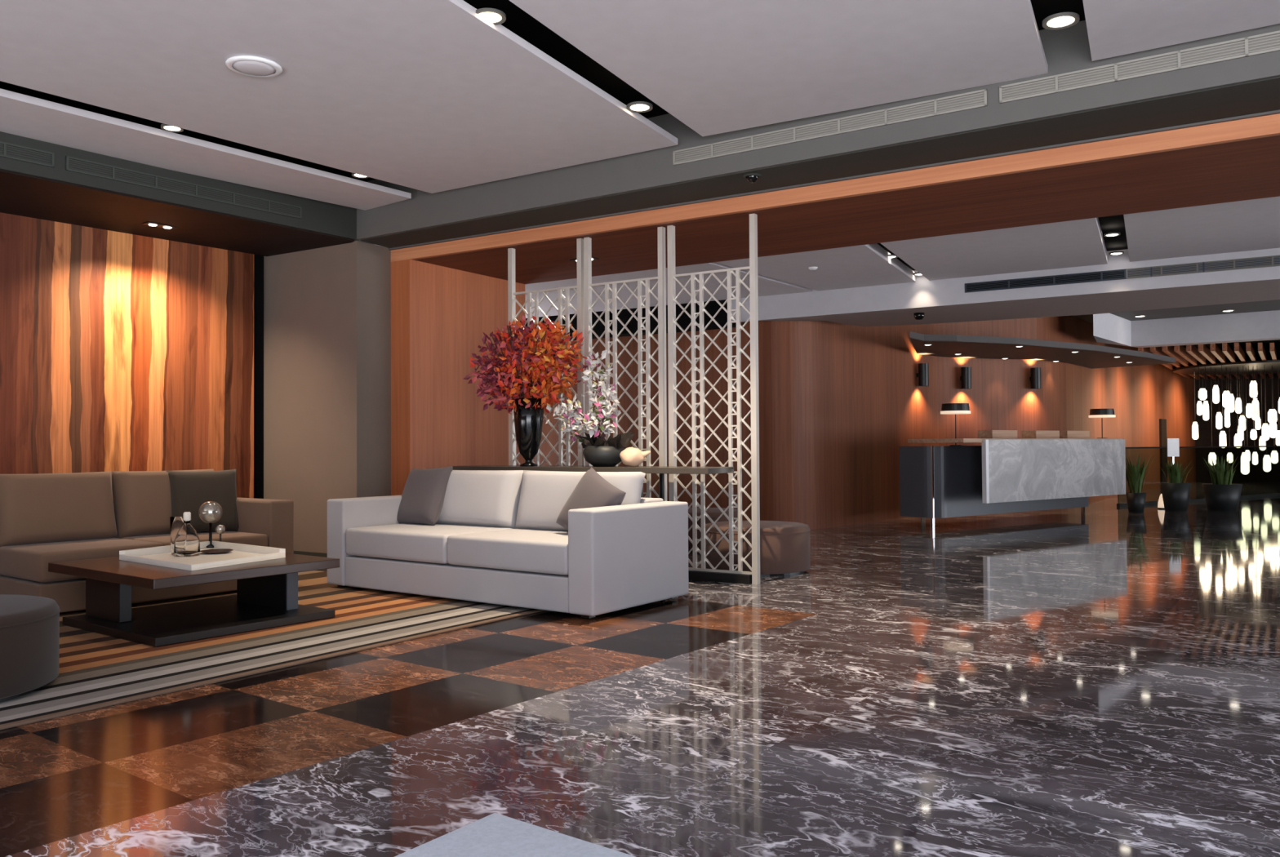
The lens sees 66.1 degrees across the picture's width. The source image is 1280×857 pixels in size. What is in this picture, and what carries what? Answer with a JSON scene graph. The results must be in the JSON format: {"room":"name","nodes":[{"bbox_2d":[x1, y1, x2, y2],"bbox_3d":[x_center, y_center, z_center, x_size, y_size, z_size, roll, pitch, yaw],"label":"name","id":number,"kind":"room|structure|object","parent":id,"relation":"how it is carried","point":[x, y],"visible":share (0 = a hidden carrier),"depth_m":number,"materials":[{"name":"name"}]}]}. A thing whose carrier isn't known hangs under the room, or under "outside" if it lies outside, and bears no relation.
{"room":"lobby","nodes":[
{"label":"lobby","id":0,"kind":"room"},
{"bbox_2d":[0,212,253,498],"bbox_3d":[-7.771,-0.301,4.316,0.064,2.950,13.190,-1,-1,37],"label":"wall","id":1,"kind":"structure","parent":0,"point":[119,351],"depth_m":8.55,"materials":[{"name":"wood"}]},
{"bbox_2d":[253,254,263,498],"bbox_3d":[-7.579,-0.549,4.738,0.140,3.460,14.090,-1,-1,37],"label":"wall","id":2,"kind":"structure","parent":0,"point":[258,260],"depth_m":9.65,"materials":[{"name":"black"}]},
{"bbox_2d":[0,141,54,167],"bbox_3d":[-4.680,-1.892,6.139,0.017,0.100,1.905,-1,-1,37],"label":"air vent","id":3,"kind":"object","parent":2,"relation":"attached to","point":[8,150],"visible":1,"depth_m":6.76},
{"bbox_2d":[141,222,178,229],"bbox_3d":[-4.045,-1.706,8.297,0.110,0.015,0.260,-1,-1,37],"label":"spotlight","id":4,"kind":"object","parent":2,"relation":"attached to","point":[150,224],"visible":1,"depth_m":8.28,"materials":[{"name":"beige"}]},
{"bbox_2d":[0,169,354,256],"bbox_3d":[-7.179,-1.780,3.920,1.415,0.011,13.648,-1,-1,37],"label":"trim","id":5,"kind":"structure","parent":2,"relation":"attached to","point":[20,194],"depth_m":8.06,"materials":[{"name":"brown wood"}]},
{"bbox_2d":[0,131,356,240],"bbox_3d":[-7.033,-2.037,4.217,1.465,0.510,14.275,-1,-1,37],"label":"trim","id":6,"kind":"structure","parent":2,"relation":"attached to","point":[317,216],"depth_m":7.67,"materials":[{"name":"grey paint"}]},
{"bbox_2d":[65,155,302,218],"bbox_3d":[-3.493,-1.870,7.730,0.015,0.100,1.905,-1,-1,37],"label":"air vent","id":7,"kind":"object","parent":2,"relation":"attached to","point":[72,164],"visible":1,"depth_m":7.61,"materials":[{"name":"metal"}]},
{"bbox_2d":[263,240,391,553],"bbox_3d":[-2.662,-0.224,10.304,1.510,2.950,2.150,-1,-1,32],"label":"wall column","id":8,"kind":"structure","parent":0,"point":[327,309],"depth_m":9.27,"materials":[{"name":"paint"}]},
{"bbox_2d":[293,551,327,557],"bbox_3d":[-3.109,1.206,9.540,1.515,0.070,0.445,-1,-1,32],"label":"baseboard","id":9,"kind":"structure","parent":8,"relation":"attached to","point":[301,553],"depth_m":9.27,"materials":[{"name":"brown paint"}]},
{"bbox_2d":[0,0,1085,244],"bbox_3d":[-0.014,-2.334,5.918,28.000,0.060,14.250,0,-1,0],"label":"track","id":10,"kind":"structure","parent":0,"point":[517,20],"depth_m":6.31,"materials":[{"name":"metal"}]},
{"bbox_2d":[582,445,624,466],"bbox_3d":[-0.284,0.220,7.802,0.340,0.165,0.340,0,-1,0],"label":"bowl","id":11,"kind":"object","parent":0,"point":[597,455],"depth_m":7.67,"materials":[{"name":"ceramic"}]},
{"bbox_2d":[0,496,1279,856],"bbox_3d":[7.629,1.323,17.707,36.759,0.001,37.857,0,-1,0],"label":"floor","id":12,"kind":"structure","parent":0,"point":[1104,682],"depth_m":3.73,"materials":[{"name":"stone"}]},
{"bbox_2d":[0,570,544,730],"bbox_3d":[-3.191,1.163,5.527,3.400,0.012,5.150,-1,-1,34],"label":"area rug","id":13,"kind":"object","parent":12,"relation":"on","point":[96,670],"visible":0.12,"depth_m":5.16,"materials":[{"name":"carpet"}]},
{"bbox_2d":[0,594,60,702],"bbox_3d":[-3.014,0.952,4.204,0.930,0.360,0.930,0,-1,0],"label":"ottoman","id":14,"kind":"object","parent":13,"relation":"on","point":[29,625],"visible":1,"depth_m":4.15,"materials":[{"name":"fabric"}]},
{"bbox_2d":[0,469,293,613],"bbox_3d":[-3.549,0.746,7.032,1.050,0.880,1.750,-1,-1,38],"label":"sofa","id":15,"kind":"object","parent":13,"relation":"on","point":[45,518],"visible":0.63,"depth_m":6.75,"materials":[{"name":"fabric"}]},
{"bbox_2d":[0,471,118,546],"bbox_3d":[-4.030,0.550,6.789,0.299,0.490,0.765,-1,-1,38],"label":"cushion","id":16,"kind":"object","parent":15,"relation":"on","point":[37,508],"depth_m":6.69,"materials":[{"name":"fabric"}]},
{"bbox_2d":[0,537,163,582],"bbox_3d":[-3.752,0.865,6.572,0.804,0.188,0.767,-1,-1,38],"label":"seat cushion","id":17,"kind":"object","parent":15,"relation":"on","point":[27,561],"depth_m":6.29,"materials":[{"name":"fabric"}]},
{"bbox_2d":[111,469,213,538],"bbox_3d":[-3.558,0.558,7.404,0.299,0.490,0.765,-1,-1,38],"label":"cushion","id":18,"kind":"object","parent":15,"relation":"on","point":[142,503],"depth_m":7.15,"materials":[{"name":"fabric"}]},
{"bbox_2d":[120,531,267,546],"bbox_3d":[-3.280,0.873,7.186,0.804,0.188,0.767,-1,-1,38],"label":"seat cushion","id":19,"kind":"object","parent":15,"relation":"on","point":[251,538],"depth_m":7.12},
{"bbox_2d":[166,469,239,532],"bbox_3d":[-3.296,0.552,7.451,0.504,0.477,0.242,1,-1,-40],"label":"throw pillow","id":20,"kind":"object","parent":15,"relation":"on","point":[189,491],"visible":0.76,"depth_m":7.40,"materials":[{"name":"fabric"}]},
{"bbox_2d":[48,553,339,647],"bbox_3d":[-2.695,0.981,5.965,1.290,0.358,1.140,-1,-1,38],"label":"coffee table","id":21,"kind":"object","parent":13,"relation":"on","point":[266,597],"visible":0.89,"depth_m":5.71,"materials":[{"name":"brown wood"}]},
{"bbox_2d":[119,540,285,570],"bbox_3d":[-2.696,0.775,6.068,1.075,0.054,0.678,-1,-1,39],"label":"serving tray","id":22,"kind":"object","parent":21,"relation":"on","point":[162,556],"visible":0.96,"depth_m":6.04,"materials":[{"name":"white paint"}]},
{"bbox_2d":[169,515,183,554],"bbox_3d":[-2.928,0.677,6.244,0.100,0.235,0.100,0,-1,0],"label":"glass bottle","id":23,"kind":"object","parent":22,"relation":"on","point":[176,522],"visible":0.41,"depth_m":6.20,"materials":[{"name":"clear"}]},
{"bbox_2d":[173,511,199,556],"bbox_3d":[-2.828,0.657,6.145,0.152,0.270,0.152,0,-1,0],"label":"glass bottle","id":24,"kind":"object","parent":22,"relation":"on","point":[187,544],"visible":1,"depth_m":6.10,"materials":[{"name":"clear"}]},
{"bbox_2d":[198,501,225,547],"bbox_3d":[-2.876,0.644,6.628,0.182,0.310,0.150,0,-1,0],"label":"globe ornament","id":25,"kind":"object","parent":22,"relation":"on","point":[210,512],"visible":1,"depth_m":6.59,"materials":[{"name":"clear glass"}]},
{"bbox_2d":[200,548,233,554],"bbox_3d":[-2.700,0.784,6.274,0.200,0.014,0.200,0,-1,0],"label":"dish","id":26,"kind":"object","parent":22,"relation":"on","point":[220,550],"visible":0.98,"depth_m":6.31,"materials":[{"name":"ceramic"}]},
{"bbox_2d":[327,470,688,618],"bbox_3d":[-1.004,0.738,7.039,2.540,0.866,1.060,-1,-1,36],"label":"sofa","id":27,"kind":"object","parent":13,"relation":"on","point":[496,537],"visible":0.84,"depth_m":6.60,"materials":[{"name":"fabric"}]},
{"bbox_2d":[396,466,453,524],"bbox_3d":[-1.680,0.524,7.637,0.494,0.465,0.268,-1,-1,37],"label":"throw pillow","id":28,"kind":"object","parent":27,"relation":"on","point":[423,495],"visible":0.98,"depth_m":7.53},
{"bbox_2d":[346,523,512,564],"bbox_3d":[-1.506,0.829,7.255,1.062,0.198,0.814,-1,-1,36],"label":"seat cushion","id":29,"kind":"object","parent":27,"relation":"on","point":[383,543],"depth_m":6.99,"materials":[{"name":"fabric"}]},
{"bbox_2d":[436,470,524,528],"bbox_3d":[-1.306,0.534,7.541,1.060,0.437,0.290,-1,-1,36],"label":"cushion","id":30,"kind":"object","parent":27,"relation":"on","point":[484,499],"depth_m":7.31,"materials":[{"name":"fabric"}]},
{"bbox_2d":[447,528,568,575],"bbox_3d":[-0.637,0.812,6.631,1.062,0.198,0.814,-1,-1,36],"label":"seat cushion","id":31,"kind":"object","parent":27,"relation":"on","point":[509,551],"depth_m":6.34,"materials":[{"name":"fabric"}]},
{"bbox_2d":[515,470,645,531],"bbox_3d":[-0.437,0.517,6.917,1.060,0.437,0.290,-1,-1,36],"label":"cushion","id":32,"kind":"object","parent":27,"relation":"on","point":[541,496],"depth_m":6.92,"materials":[{"name":"fabric"}]},
{"bbox_2d":[555,466,626,530],"bbox_3d":[-0.332,0.530,6.556,0.262,0.541,0.565,0,-1,-34],"label":"throw pillow","id":33,"kind":"object","parent":27,"relation":"on","point":[592,491],"visible":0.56,"depth_m":6.52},
{"bbox_2d":[395,813,635,856],"bbox_3d":[-0.153,1.078,1.786,1.639,0.010,1.299,-1,-1,37],"label":"floor mat","id":34,"kind":"object","parent":12,"relation":"on","point":[494,835],"visible":1,"depth_m":2.58,"materials":[{"name":"fabric"}]},
{"bbox_2d":[507,238,584,466],"bbox_3d":[-0.817,-0.199,8.536,0.795,2.815,0.055,-1,-1,32],"label":"lattice screen","id":35,"kind":"object","parent":12,"relation":"on","point":[512,293],"visible":0.27,"depth_m":8.44,"materials":[{"name":"beige metal"}]},
{"bbox_2d":[452,465,733,501],"bbox_3d":[-0.450,0.751,7.932,2.485,0.890,0.420,-1,-1,32],"label":"console table","id":36,"kind":"object","parent":12,"relation":"on","point":[661,470],"visible":0.18,"depth_m":7.64,"materials":[{"name":"wood"}]},
{"bbox_2d":[513,398,543,466],"bbox_3d":[-0.929,0.033,8.205,0.256,0.560,0.256,0,-1,0],"label":"vase","id":37,"kind":"object","parent":36,"relation":"on","point":[528,422],"visible":0.88,"depth_m":8.12,"materials":[{"name":"ceramic"}]},
{"bbox_2d":[462,315,593,414],"bbox_3d":[-0.933,-0.488,8.222,1.088,0.884,0.711,0,-1,0],"label":"bouquet","id":38,"kind":"object","parent":37,"relation":"in","point":[526,353],"visible":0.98,"depth_m":8.09,"materials":[{"name":"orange plant"}]},
{"bbox_2d":[546,349,634,466],"bbox_3d":[-0.400,-0.160,7.831,0.709,0.927,0.450,0,-1,0],"label":"orchid pot","id":39,"kind":"object","parent":36,"relation":"on","point":[598,451],"visible":0.99,"depth_m":7.76,"materials":[{"name":"stone"}]},
{"bbox_2d":[619,447,650,466],"bbox_3d":[-0.036,0.221,7.628,0.241,0.153,0.136,0,-1,0],"label":"shell ornament","id":40,"kind":"object","parent":36,"relation":"on","point":[629,456],"visible":0.99,"depth_m":7.58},
{"bbox_2d":[583,226,666,501],"bbox_3d":[-0.128,-0.211,8.108,0.771,2.815,0.055,-1,-1,32],"label":"lattice screen","id":41,"kind":"object","parent":12,"relation":"on","point":[588,307],"visible":0.52,"depth_m":8.01,"materials":[{"name":"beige metal"}]},
{"bbox_2d":[688,507,737,551],"bbox_3d":[0.606,1.036,10.183,0.910,0.388,0.910,0,-1,0],"label":"armchair","id":42,"kind":"object","parent":12,"relation":"on","point":[713,513],"visible":0.2,"depth_m":9.76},
{"bbox_2d":[666,213,759,584],"bbox_3d":[0.565,-0.223,7.678,0.768,2.815,0.055,-1,-1,32],"label":"lattice screen","id":43,"kind":"object","parent":12,"relation":"on","point":[672,277],"visible":0.96,"depth_m":7.64,"materials":[{"name":"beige metal"}]},
{"bbox_2d":[688,570,751,584],"bbox_3d":[-0.122,1.163,8.088,2.288,0.068,0.100,-1,-1,32],"label":"trim","id":44,"kind":"structure","parent":12,"relation":"on","point":[732,578],"depth_m":7.57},
{"bbox_2d":[705,520,810,576],"bbox_3d":[0.976,0.999,8.283,0.910,0.388,0.910,0,-1,0],"label":"ottoman","id":45,"kind":"object","parent":12,"relation":"on","point":[784,546],"visible":0.71,"depth_m":7.92,"materials":[{"name":"fabric"}]},
{"bbox_2d":[899,438,1125,528],"bbox_3d":[5.103,0.699,13.319,3.752,1.120,1.044,0,-1,-37],"label":"reception desk","id":46,"kind":"object","parent":12,"relation":"on","point":[997,476],"depth_m":12.62,"materials":[{"name":"stone"}]},
{"bbox_2d":[940,403,970,445],"bbox_3d":[3.901,-0.045,12.165,0.360,0.522,0.360,0,-1,0],"label":"desk lamp","id":47,"kind":"object","parent":46,"relation":"on","point":[947,408],"visible":1,"depth_m":12.03,"materials":[{"name":"black metal"}]},
{"bbox_2d":[940,410,970,414],"bbox_3d":[3.900,-0.196,12.168,0.360,0.039,0.360,0,-1,0],"label":"diffuser","id":48,"kind":"object","parent":47,"relation":"attached to","point":[944,412],"depth_m":12.02,"materials":[{"name":"beige"}]},
{"bbox_2d":[977,430,1017,438],"bbox_3d":[4.807,0.082,13.222,0.578,0.115,0.220,0,-1,-37],"label":"screen","id":49,"kind":"object","parent":46,"relation":"on","point":[981,433],"visible":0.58,"depth_m":13.09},
{"bbox_2d":[907,438,1122,443],"bbox_3d":[5.144,0.163,13.269,3.752,0.050,0.824,0,-1,-37],"label":"countertop","id":50,"kind":"structure","parent":46,"relation":"on","point":[943,440],"depth_m":12.18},
{"bbox_2d":[1022,430,1059,438],"bbox_3d":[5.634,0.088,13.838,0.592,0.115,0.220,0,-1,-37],"label":"chair","id":51,"kind":"object","parent":46,"relation":"on","point":[1031,433],"visible":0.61,"depth_m":13.70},
{"bbox_2d":[1059,431,1089,438],"bbox_3d":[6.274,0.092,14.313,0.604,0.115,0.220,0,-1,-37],"label":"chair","id":52,"kind":"object","parent":46,"relation":"on","point":[1063,434],"visible":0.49,"depth_m":14.16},
{"bbox_2d":[1088,408,1115,438],"bbox_3d":[6.792,-0.069,14.465,0.360,0.437,0.360,0,-1,0],"label":"desk lamp","id":53,"kind":"object","parent":46,"relation":"on","point":[1094,413],"visible":0.91,"depth_m":14.34,"materials":[{"name":"black metal"}]},
{"bbox_2d":[1088,414,1115,417],"bbox_3d":[6.791,-0.176,14.467,0.360,0.039,0.360,0,-1,0],"label":"diffuser","id":54,"kind":"object","parent":53,"relation":"attached to","point":[1091,415],"depth_m":14.34,"materials":[{"name":"beige"}]},
{"bbox_2d":[1125,454,1154,513],"bbox_3d":[7.521,0.820,14.893,0.483,0.906,0.438,0,-1,0],"label":"planter","id":55,"kind":"object","parent":12,"relation":"on","point":[1135,500],"visible":0.95,"depth_m":14.81,"materials":[{"name":"stone"}]},
{"bbox_2d":[1157,493,1164,509],"bbox_3d":[8.330,1.163,15.713,0.120,0.240,0.120,0,-1,0],"label":"lantern","id":56,"kind":"object","parent":12,"relation":"on","point":[1160,504],"visible":0.76,"depth_m":15.68,"materials":[{"name":"beige"}]},
{"bbox_2d":[1166,438,1179,464],"bbox_3d":[8.957,0.729,16.526,0.280,1.130,0.280,0,-1,0],"label":"sign stand","id":57,"kind":"object","parent":12,"relation":"on","point":[1172,444],"visible":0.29,"depth_m":16.52,"materials":[{"name":"silver metal"}]},
{"bbox_2d":[1160,458,1192,512],"bbox_3d":[8.202,0.865,15.054,0.436,0.814,0.457,0,-1,0],"label":"planter","id":58,"kind":"object","parent":12,"relation":"on","point":[1175,493],"visible":1,"depth_m":14.95,"materials":[{"name":"ceramic"}]},
{"bbox_2d":[1116,445,1279,506],"bbox_3d":[10.782,0.821,18.195,6.870,0.985,0.055,0,-1,-33],"label":"glass balustrade","id":59,"kind":"object","parent":12,"relation":"on","point":[1257,468],"visible":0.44,"depth_m":17.86,"materials":[{"name":"grey"}]},
{"bbox_2d":[1201,456,1242,512],"bbox_3d":[8.879,0.839,15.029,0.540,0.857,0.574,0,-1,0],"label":"planter","id":60,"kind":"object","parent":12,"relation":"on","point":[1221,495],"visible":1,"depth_m":14.87,"materials":[{"name":"ceramic"}]},
{"bbox_2d":[0,0,1279,324],"bbox_3d":[12.159,-2.033,13.365,41.939,0.100,51.295,-1,-1,37],"label":"ceiling","id":61,"kind":"structure","parent":0,"point":[432,96],"depth_m":5.64,"materials":[{"name":"paint"}]},
{"bbox_2d":[160,123,183,132],"bbox_3d":[-3.173,-2.039,6.676,0.140,0.018,0.140,0,-1,0],"label":"recessed light","id":62,"kind":"object","parent":61,"relation":"in","point":[164,126],"visible":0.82,"depth_m":6.67,"materials":[{"name":"grey paint"}]},
{"bbox_2d":[225,54,282,77],"bbox_3d":[-2.162,-2.022,5.516,0.300,0.031,0.300,0,-1,0],"label":"ceiling speaker","id":63,"kind":"object","parent":61,"relation":"attached to","point":[254,66],"visible":1,"depth_m":5.47},
{"bbox_2d":[232,60,275,75],"bbox_3d":[-2.162,-2.022,5.516,0.228,0.031,0.228,0,-1,0],"label":"grille","id":64,"kind":"object","parent":63,"relation":"attached to","point":[241,67],"depth_m":5.49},
{"bbox_2d":[351,173,368,177],"bbox_3d":[-2.228,-2.024,7.856,0.140,0.018,0.140,0,-1,0],"label":"recessed light","id":65,"kind":"object","parent":61,"relation":"in","point":[357,175],"visible":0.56,"depth_m":7.86,"materials":[{"name":"grey paint"}]},
{"bbox_2d":[475,7,506,25],"bbox_3d":[-0.762,-2.084,4.981,0.167,0.018,0.167,0,-1,0],"label":"recessed light","id":66,"kind":"object","parent":61,"relation":"in","point":[496,16],"visible":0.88,"depth_m":4.95,"materials":[{"name":"grey paint"}]},
{"bbox_2d":[626,101,653,112],"bbox_3d":[-0.002,-2.065,6.322,0.167,0.018,0.167,0,-1,0],"label":"recessed light","id":67,"kind":"object","parent":61,"relation":"in","point":[636,106],"visible":1,"depth_m":6.30,"materials":[{"name":"grey paint"}]},
{"bbox_2d":[1042,12,1079,30],"bbox_3d":[2.169,-2.100,5.074,0.178,0.018,0.178,0,-1,0],"label":"recessed light","id":68,"kind":"object","parent":61,"relation":"in","point":[1060,20],"visible":1,"depth_m":5.06,"materials":[{"name":"grey paint"}]},
{"bbox_2d":[1133,315,1146,317],"bbox_3d":[8.440,-1.895,16.612,0.189,0.018,0.189,0,-1,0],"label":"recessed light","id":69,"kind":"object","parent":61,"relation":"in","point":[1137,316],"visible":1,"depth_m":16.57,"materials":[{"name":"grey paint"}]},
{"bbox_2d":[1221,309,1235,311],"bbox_3d":[9.554,-1.913,15.990,0.189,0.018,0.189,0,-1,0],"label":"recessed light","id":70,"kind":"object","parent":61,"relation":"in","point":[1227,310],"visible":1,"depth_m":15.94,"materials":[{"name":"grey paint"}]},
{"bbox_2d":[356,20,1279,248],"bbox_3d":[4.189,-2.093,4.857,15.950,0.510,0.855,-1,-1,32],"label":"beam","id":71,"kind":"structure","parent":0,"point":[1067,50],"depth_m":6.54,"materials":[{"name":"paint"}]},
{"bbox_2d":[360,76,1279,248],"bbox_3d":[4.187,-1.836,4.819,15.920,0.006,0.735,-1,-1,32],"label":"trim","id":72,"kind":"structure","parent":71,"relation":"attached to","point":[1264,95],"depth_m":6.39,"materials":[{"name":"paint"}]},
{"bbox_2d":[742,173,761,182],"bbox_3d":[0.789,-1.753,6.907,0.130,0.054,0.130,0,-1,0],"label":"dome camera","id":73,"kind":"object","parent":72,"relation":"attached to","point":[751,177],"visible":1,"depth_m":6.88,"materials":[{"name":"black plastic"}]},
{"bbox_2d":[672,88,987,165],"bbox_3d":[1.159,-1.965,6.494,2.198,0.100,0.014,-1,-1,33],"label":"ceiling vent","id":74,"kind":"object","parent":71,"relation":"attached to","point":[977,99],"visible":1,"depth_m":6.40,"materials":[{"name":"metal"}]},
{"bbox_2d":[388,109,1279,250],"bbox_3d":[4.386,-1.821,5.157,15.940,0.014,0.040,-1,-1,32],"label":"trim","id":75,"kind":"structure","parent":71,"relation":"attached to","point":[1274,112],"depth_m":6.79,"materials":[{"name":"grey paint"}]},
{"bbox_2d":[391,113,1279,262],"bbox_3d":[4.407,-1.768,5.190,15.940,0.130,0.051,-1,-1,32],"label":"trim","id":76,"kind":"structure","parent":71,"relation":"attached to","point":[1267,126],"depth_m":6.82,"materials":[{"name":"brown wood"}]},
{"bbox_2d":[413,134,1279,284],"bbox_3d":[4.825,-1.932,5.952,16.030,0.480,1.680,-1,-1,32],"label":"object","id":77,"kind":"structure","parent":71,"relation":"attached to","point":[1247,169],"depth_m":7.48,"materials":[{"name":"brown wood"}]},
{"bbox_2d":[999,30,1279,103],"bbox_3d":[3.046,-1.999,5.251,2.176,0.100,0.014,-1,-1,33],"label":"ceiling vent","id":78,"kind":"object","parent":71,"relation":"attached to","point":[1267,42],"visible":1,"depth_m":5.43,"materials":[{"name":"metal"}]},
{"bbox_2d":[533,315,1195,529],"bbox_3d":[6.954,-0.307,18.610,21.817,3.300,6.445,0,-1,-29],"label":"wall","id":79,"kind":"structure","parent":0,"point":[838,402],"depth_m":13.46,"materials":[{"name":"brown wood"}]},
{"bbox_2d":[391,259,413,495],"bbox_3d":[-2.247,-0.179,9.304,0.250,2.820,0.050,-1,-1,32],"label":"trim","id":80,"kind":"structure","parent":79,"relation":"attached to","point":[402,271],"depth_m":9.28,"materials":[{"name":"brown wood"}]},
{"bbox_2d":[413,260,525,469],"bbox_3d":[-1.790,-0.169,10.038,0.250,2.820,1.680,-1,-1,32],"label":"wall panel","id":81,"kind":"object","parent":79,"relation":"attached to","point":[453,308],"depth_m":9.74,"materials":[{"name":"brown wood"}]},
{"bbox_2d":[569,257,599,262],"bbox_3d":[-0.524,-1.591,9.290,0.260,0.015,0.110,-1,-1,32],"label":"spotlight","id":82,"kind":"object","parent":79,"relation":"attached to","point":[593,258],"visible":0.32,"depth_m":9.27,"materials":[{"name":"beige"}]},
{"bbox_2d":[525,299,736,340],"bbox_3d":[-1.543,-1.512,14.108,6.534,0.550,0.261,-1,-1,32],"label":"trim","id":83,"kind":"structure","parent":79,"relation":"attached to","point":[712,307],"depth_m":12.90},
{"bbox_2d":[913,312,924,319],"bbox_3d":[3.251,-1.304,11.460,0.124,0.079,0.124,0,-1,0],"label":"dome camera","id":84,"kind":"object","parent":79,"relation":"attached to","point":[917,316],"visible":1,"depth_m":11.42,"materials":[{"name":"black plastic"}]},
{"bbox_2d":[915,363,928,386],"bbox_3d":[4.141,-0.786,14.425,0.182,0.330,0.150,-1,-1,43],"label":"wall sconce","id":85,"kind":"object","parent":79,"relation":"attached to","point":[922,375],"visible":1,"depth_m":14.35,"materials":[{"name":"black"}]},
{"bbox_2d":[960,367,971,389],"bbox_3d":[4.980,-0.771,15.059,0.150,0.328,0.182,0,-1,-26],"label":"wall sconce","id":86,"kind":"object","parent":79,"relation":"attached to","point":[966,372],"visible":1,"depth_m":14.98,"materials":[{"name":"black"}]},
{"bbox_2d":[731,248,1279,321],"bbox_3d":[9.401,-1.669,7.090,19.466,0.420,0.025,-1,-1,32],"label":"trim","id":87,"kind":"structure","parent":79,"relation":"attached to","point":[923,292],"depth_m":10.63,"materials":[{"name":"paint"}]},
{"bbox_2d":[733,279,1279,326],"bbox_3d":[9.865,-1.458,7.831,19.466,0.020,1.744,-1,-1,32],"label":"trim","id":88,"kind":"structure","parent":79,"relation":"attached to","point":[1264,290],"depth_m":10.92,"materials":[{"name":"paint"}]},
{"bbox_2d":[1029,367,1040,389],"bbox_3d":[6.223,-0.789,15.501,0.150,0.329,0.182,0,-1,-26],"label":"wall sconce","id":89,"kind":"object","parent":79,"relation":"attached to","point":[1035,378],"visible":1,"depth_m":15.43,"materials":[{"name":"black"}]},
{"bbox_2d":[910,331,1175,368],"bbox_3d":[5.817,-1.139,14.681,6.872,0.084,1.808,0,-1,-37],"label":"canopy","id":90,"kind":"object","parent":79,"relation":"attached to","point":[1090,356],"visible":0.98,"depth_m":14.13,"materials":[{"name":"paint"}]},
{"bbox_2d":[1159,418,1166,446],"bbox_3d":[12.442,0.587,23.398,0.049,1.620,0.560,-1,-1,39],"label":"wall panel","id":91,"kind":"object","parent":79,"relation":"attached to","point":[1162,423],"visible":0.36,"depth_m":23.28,"materials":[{"name":"brown wood"}]},
{"bbox_2d":[1093,310,1279,347],"bbox_3d":[10.950,-1.760,15.615,7.211,0.550,2.459,-1,-1,17],"label":"trim","id":92,"kind":"structure","parent":79,"relation":"attached to","point":[1108,328],"depth_m":16.57,"materials":[{"name":"paint"}]},
{"bbox_2d":[524,195,1279,318],"bbox_3d":[4.254,-1.738,8.789,26.000,0.100,2.539,-1,-1,32],"label":"ceiling","id":93,"kind":"structure","parent":0,"point":[1077,242],"depth_m":9.45,"materials":[{"name":"paint"}]},
{"bbox_2d":[808,266,817,270],"bbox_3d":[1.770,-1.634,10.066,0.096,0.029,0.096,0,-1,0],"label":"smoke detector","id":94,"kind":"object","parent":93,"relation":"attached to","point":[813,268],"visible":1,"depth_m":10.04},
{"bbox_2d":[888,254,897,258],"bbox_3d":[2.509,-1.721,9.849,0.135,0.018,0.135,0,-1,0],"label":"recessed light","id":95,"kind":"object","parent":93,"relation":"in","point":[891,256],"visible":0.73,"depth_m":9.81,"materials":[{"name":"grey paint"}]},
{"bbox_2d":[913,272,922,275],"bbox_3d":[3.089,-1.706,10.871,0.135,0.018,0.135,0,-1,0],"label":"recessed light","id":96,"kind":"object","parent":93,"relation":"in","point":[914,273],"visible":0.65,"depth_m":10.86,"materials":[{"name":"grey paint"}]},
{"bbox_2d":[964,262,1204,293],"bbox_3d":[4.498,-1.545,10.116,2.265,0.100,0.014,-1,-1,32],"label":"air vent","id":97,"kind":"object","parent":93,"relation":"attached to","point":[1117,274],"visible":1,"depth_m":10.26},
{"bbox_2d":[1103,231,1120,236],"bbox_3d":[4.259,-1.749,8.878,0.135,0.018,0.135,0,-1,0],"label":"recessed light","id":98,"kind":"object","parent":93,"relation":"in","point":[1113,233],"visible":1,"depth_m":8.85,"materials":[{"name":"grey paint"}]},
{"bbox_2d":[1108,251,1124,255],"bbox_3d":[4.720,-1.736,9.749,0.135,0.018,0.135,0,-1,0],"label":"recessed light","id":99,"kind":"object","parent":93,"relation":"in","point":[1113,253],"visible":1,"depth_m":9.72,"materials":[{"name":"grey paint"}]},
{"bbox_2d":[1125,254,1279,279],"bbox_3d":[5.899,-1.569,9.246,2.400,0.100,0.014,-1,-1,32],"label":"air vent","id":100,"kind":"object","parent":93,"relation":"attached to","point":[1272,260],"visible":1,"depth_m":9.51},
{"bbox_2d":[877,214,1128,270],"bbox_3d":[4.693,-1.875,8.553,27.000,0.100,2.600,-1,-1,32],"label":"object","id":101,"kind":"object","parent":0,"point":[1111,224],"depth_m":9.16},
{"bbox_2d":[1137,342,1279,379],"bbox_3d":[19.807,-1.473,24.214,22.092,0.160,10.194,0,-1,-5],"label":"ceiling slats","id":102,"kind":"structure","parent":0,"point":[1190,356],"depth_m":19.62,"materials":[{"name":"brown wood"}]},
{"bbox_2d":[1161,339,1279,361],"bbox_3d":[18.257,-1.736,24.928,18.000,0.050,12.600,0,-1,0],"label":"ceiling","id":103,"kind":"structure","parent":0,"point":[1277,342],"depth_m":21.00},
{"bbox_2d":[1194,373,1279,446],"bbox_3d":[22.497,-0.628,25.413,15.258,4.000,0.197,-1,-1,10],"label":"wall","id":104,"kind":"structure","parent":0,"point":[1204,439],"depth_m":26.44,"materials":[{"name":"brown wood"}]},
{"bbox_3d":[15.519,-1.429,20.267,3.162,0.020,3.490,0,-1,0],"label":"ceiling panel","id":105,"kind":"object","parent":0,"visible":0},
{"bbox_2d":[1172,360,1279,446],"bbox_3d":[14.084,-0.193,22.006,4.216,2.391,4.000,0,-1,0],"label":"chandelier","id":106,"kind":"object","parent":105,"relation":"hanging from","point":[1272,366],"visible":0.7,"depth_m":21.75,"materials":[{"name":"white glass"}]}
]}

